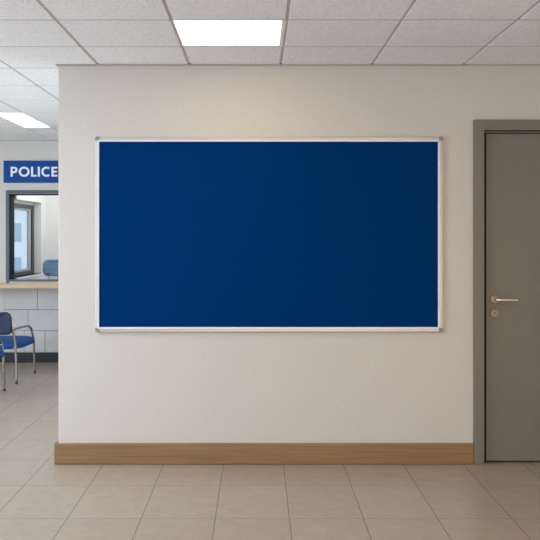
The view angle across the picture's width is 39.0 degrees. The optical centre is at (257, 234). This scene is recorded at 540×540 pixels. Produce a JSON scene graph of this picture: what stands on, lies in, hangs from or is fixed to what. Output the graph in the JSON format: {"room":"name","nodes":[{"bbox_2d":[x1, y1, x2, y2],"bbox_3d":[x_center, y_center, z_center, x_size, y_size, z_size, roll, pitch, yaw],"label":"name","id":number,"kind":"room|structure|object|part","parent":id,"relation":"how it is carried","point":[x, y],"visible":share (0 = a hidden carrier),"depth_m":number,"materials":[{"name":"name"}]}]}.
{"room":"emergency services station","nodes":[
{"label":"emergency services station","id":0,"kind":"room"},
{"bbox_2d":[0,141,57,352],"bbox_3d":[-3.130,0.181,9.075,4.040,2.638,0.150,0,0,0],"label":"wall","id":1,"kind":"structure","parent":0,"point":[9,150],"depth_m":9.00,"materials":[{"name":"paint"}]},
{"bbox_2d":[0,353,57,361],"bbox_3d":[-3.155,1.444,8.983,3.689,0.112,0.034,0,0,0],"label":"baseboard","id":2,"kind":"structure","parent":1,"relation":"attached to","point":[9,357],"depth_m":8.96,"materials":[{"name":"black"}]},
{"bbox_2d":[0,140,57,140],"bbox_3d":[-3.158,-1.114,8.993,3.665,0.008,0.014,0,0,0],"label":"trim","id":3,"kind":"structure","parent":1,"relation":"attached to","point":[0,140],"depth_m":8.99,"materials":[{"name":"grey"}]},
{"bbox_2d":[0,283,57,287],"bbox_3d":[-2.866,0.587,8.830,3.067,0.040,0.340,0,0,0],"label":"countertop","id":4,"kind":"structure","parent":1,"relation":"attached to","point":[2,285],"depth_m":8.66,"materials":[{"name":"brown wood"}]},
{"bbox_2d":[4,288,57,351],"bbox_3d":[-2.155,0.995,8.989,1.690,0.780,0.022,0,0,0],"label":"wall panel","id":5,"kind":"object","parent":1,"relation":"attached to","point":[37,308],"depth_m":8.98,"materials":[{"name":"grey brick"}]},
{"bbox_2d":[4,161,57,182],"bbox_3d":[-2.650,-0.746,8.987,0.700,0.260,0.026,0,0,0],"label":"wall sign","id":6,"kind":"object","parent":1,"relation":"attached to","point":[14,171],"visible":0.98,"depth_m":8.98,"materials":[{"name":"blue plastic"}]},
{"bbox_2d":[6,190,57,282],"bbox_3d":[-2.142,0.020,9.063,1.663,1.096,0.174,0,0,0],"label":"frame","id":7,"kind":"object","parent":1,"relation":"attached to","point":[10,194],"visible":0.46,"depth_m":8.98,"materials":[{"name":"grey metal"}]},
{"bbox_2d":[14,195,45,278],"bbox_3d":[-2.975,0.181,9.785,0.150,2.638,1.270,0,0,0],"label":"wall","id":8,"kind":"structure","parent":0,"point":[39,201],"depth_m":10.20,"materials":[{"name":"white paint"}]},
{"bbox_2d":[14,203,33,276],"bbox_3d":[-3.022,0.060,9.675,0.055,0.910,1.050,0,0,0],"label":"window","id":9,"kind":"structure","parent":8,"relation":"in","point":[24,207],"depth_m":10.03,"materials":[{"name":"grey metal"}]},
{"bbox_2d":[14,200,33,204],"bbox_3d":[-3.025,-0.412,9.675,0.050,0.035,1.050,0,0,0],"label":"trim","id":10,"kind":"structure","parent":8,"relation":"attached to","point":[15,201],"depth_m":9.75,"materials":[{"name":"white paint"}]},
{"bbox_2d":[15,273,41,278],"bbox_3d":[-2.954,0.526,9.675,0.132,0.022,1.050,0,0,0],"label":"trim","id":11,"kind":"structure","parent":8,"relation":"attached to","point":[36,274],"depth_m":9.69,"materials":[{"name":"white paint"}]},
{"bbox_2d":[46,195,57,278],"bbox_3d":[-2.030,0.181,10.495,2.040,2.638,0.150,0,0,0],"label":"wall","id":12,"kind":"structure","parent":0,"point":[51,200],"depth_m":10.42,"materials":[{"name":"white paint"}]},
{"bbox_2d":[0,362,539,539],"bbox_3d":[-1.000,1.550,4.210,8.400,0.100,12.820,0,0,0],"label":"floor","id":13,"kind":"structure","parent":0,"point":[41,499],"depth_m":4.34,"materials":[{"name":"tile"}]},
{"bbox_2d":[0,339,5,390],"bbox_3d":[-2.700,1.137,7.037,0.568,0.725,0.706,0,0,0],"label":"chair","id":14,"kind":"object","parent":13,"relation":"on","point":[2,355],"visible":1,"depth_m":7.30,"materials":[{"name":"blue fabric"}]},
{"bbox_2d":[0,312,35,383],"bbox_3d":[-2.688,1.137,7.987,0.568,0.725,0.706,0,0,0],"label":"chair","id":15,"kind":"object","parent":13,"relation":"on","point":[14,342],"visible":0.98,"depth_m":7.75,"materials":[{"name":"blue fabric"}]},
{"bbox_3d":[-2.688,0.891,7.678,0.430,0.233,0.089,0,0,0],"label":"backrest","id":16,"kind":"part","parent":15,"relation":"part of","materials":[{"name":"blue fabric"}]},
{"bbox_3d":[-2.473,1.190,7.685,0.109,0.600,0.066,0,0,0],"label":"leg","id":17,"kind":"part","parent":15,"relation":"part of","materials":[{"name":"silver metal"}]},
{"bbox_3d":[-2.688,1.127,8.040,0.568,0.078,0.600,0,0,0],"label":"seat","id":18,"kind":"part","parent":15,"relation":"part of","materials":[{"name":"blue fabric"}]},
{"bbox_3d":[-2.462,0.995,7.974,0.030,0.101,0.548,0,0,3],"label":"armrest","id":19,"kind":"part","parent":15,"relation":"part of","materials":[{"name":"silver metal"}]},
{"bbox_3d":[-2.431,1.263,8.257,0.032,0.452,0.070,0,0,22],"label":"leg","id":20,"kind":"part","parent":15,"relation":"part of","materials":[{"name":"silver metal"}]},
{"bbox_2d":[43,259,57,278],"bbox_3d":[-2.529,0.903,9.921,0.591,1.192,0.612,0,0,0],"label":"office chair","id":21,"kind":"object","parent":13,"relation":"on","point":[50,266],"visible":0.2,"depth_m":9.64,"materials":[{"name":"blue fabric"}]},
{"bbox_2d":[0,0,539,139],"bbox_3d":[-1.000,-1.188,3.500,8.018,0.140,11.014,0,0,0],"label":"ceiling","id":22,"kind":"structure","parent":0,"point":[36,36],"depth_m":4.29,"materials":[{"name":"tile"}]},
{"bbox_2d":[0,112,50,127],"bbox_3d":[-2.295,-1.133,7.455,0.282,0.030,0.962,0,0,0],"label":"recessed light","id":23,"kind":"object","parent":22,"relation":"in","point":[8,116],"visible":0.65,"depth_m":7.41,"materials":[{"name":"plastic"}]},
{"bbox_2d":[172,19,285,46],"bbox_3d":[-0.150,-1.133,4.247,0.592,0.030,0.557,0,0,0],"label":"recessed light","id":24,"kind":"object","parent":22,"relation":"in","point":[191,33],"visible":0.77,"depth_m":4.23,"materials":[{"name":"plastic"}]},
{"bbox_2d":[58,66,539,442],"bbox_3d":[0.845,0.191,5.100,4.311,2.618,0.200,0,0,0],"label":"wall","id":25,"kind":"structure","parent":0,"point":[114,387],"depth_m":5.00,"materials":[{"name":"paint"}]},
{"bbox_2d":[54,440,473,463],"bbox_3d":[0.039,1.431,6.971,2.744,0.137,3.990,0,0,0],"label":"baseboard","id":26,"kind":"structure","parent":25,"relation":"attached to","point":[64,453],"depth_m":4.98,"materials":[{"name":"brown wood"}]},
{"bbox_2d":[95,136,442,331],"bbox_3d":[0.073,-0.004,4.987,2.275,1.280,0.024,0,0,0],"label":"notice board","id":27,"kind":"object","parent":25,"relation":"attached to","point":[194,234],"visible":1,"depth_m":4.99,"materials":[{"name":"blue fabric"}]},
{"bbox_3d":[-1.051,-0.004,4.986,0.031,1.234,0.017,0,0,20],"label":"frame rail","id":28,"kind":"part","parent":27,"relation":"part of","materials":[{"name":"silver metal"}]},
{"bbox_3d":[0.073,-0.626,4.987,2.229,0.033,0.024,0,0,0],"label":"frame rail","id":29,"kind":"part","parent":27,"relation":"part of","materials":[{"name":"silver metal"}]},
{"bbox_3d":[0.073,0.619,4.987,2.229,0.033,0.024,0,0,0],"label":"frame rail","id":30,"kind":"part","parent":27,"relation":"part of","materials":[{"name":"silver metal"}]},
{"bbox_3d":[1.194,-0.004,4.985,0.037,1.234,0.018,0,0,-15],"label":"frame rail","id":31,"kind":"part","parent":27,"relation":"part of","materials":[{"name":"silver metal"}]},
{"bbox_2d":[56,64,539,66],"bbox_3d":[0.838,-1.114,6.993,4.325,0.008,4.014,0,0,0],"label":"trim","id":32,"kind":"structure","parent":25,"relation":"attached to","point":[57,65],"depth_m":4.99,"materials":[{"name":"grey"}]},
{"bbox_2d":[473,120,539,463],"bbox_3d":[1.950,0.373,5.035,1.079,2.254,0.170,0,0,0],"label":"door","id":33,"kind":"structure","parent":25,"relation":"in","point":[506,153],"depth_m":5.02,"materials":[{"name":"paint"}]},
{"bbox_3d":[1.611,0.423,4.984,0.167,0.057,0.068,0,0,0],"label":"handle","id":34,"kind":"part","parent":33,"relation":"part of","materials":[{"name":"silver metal"}]},
{"label":"outside","id":35,"kind":"structure","parent":0,"visible":0},
{"bbox_3d":[-21.800,2.585,36.500,36.400,0.130,57.000,0,0,0],"label":"ground","id":36,"kind":"structure","parent":35,"visible":0},
{"bbox_2d":[14,210,26,269],"bbox_3d":[-9.400,0.660,31.990,11.200,3.680,6.220,0,0,0],"label":"office building","id":37,"kind":"structure","parent":36,"relation":"on","point":[20,217],"depth_m":29.00,"materials":[{"name":"white"}]}
]}

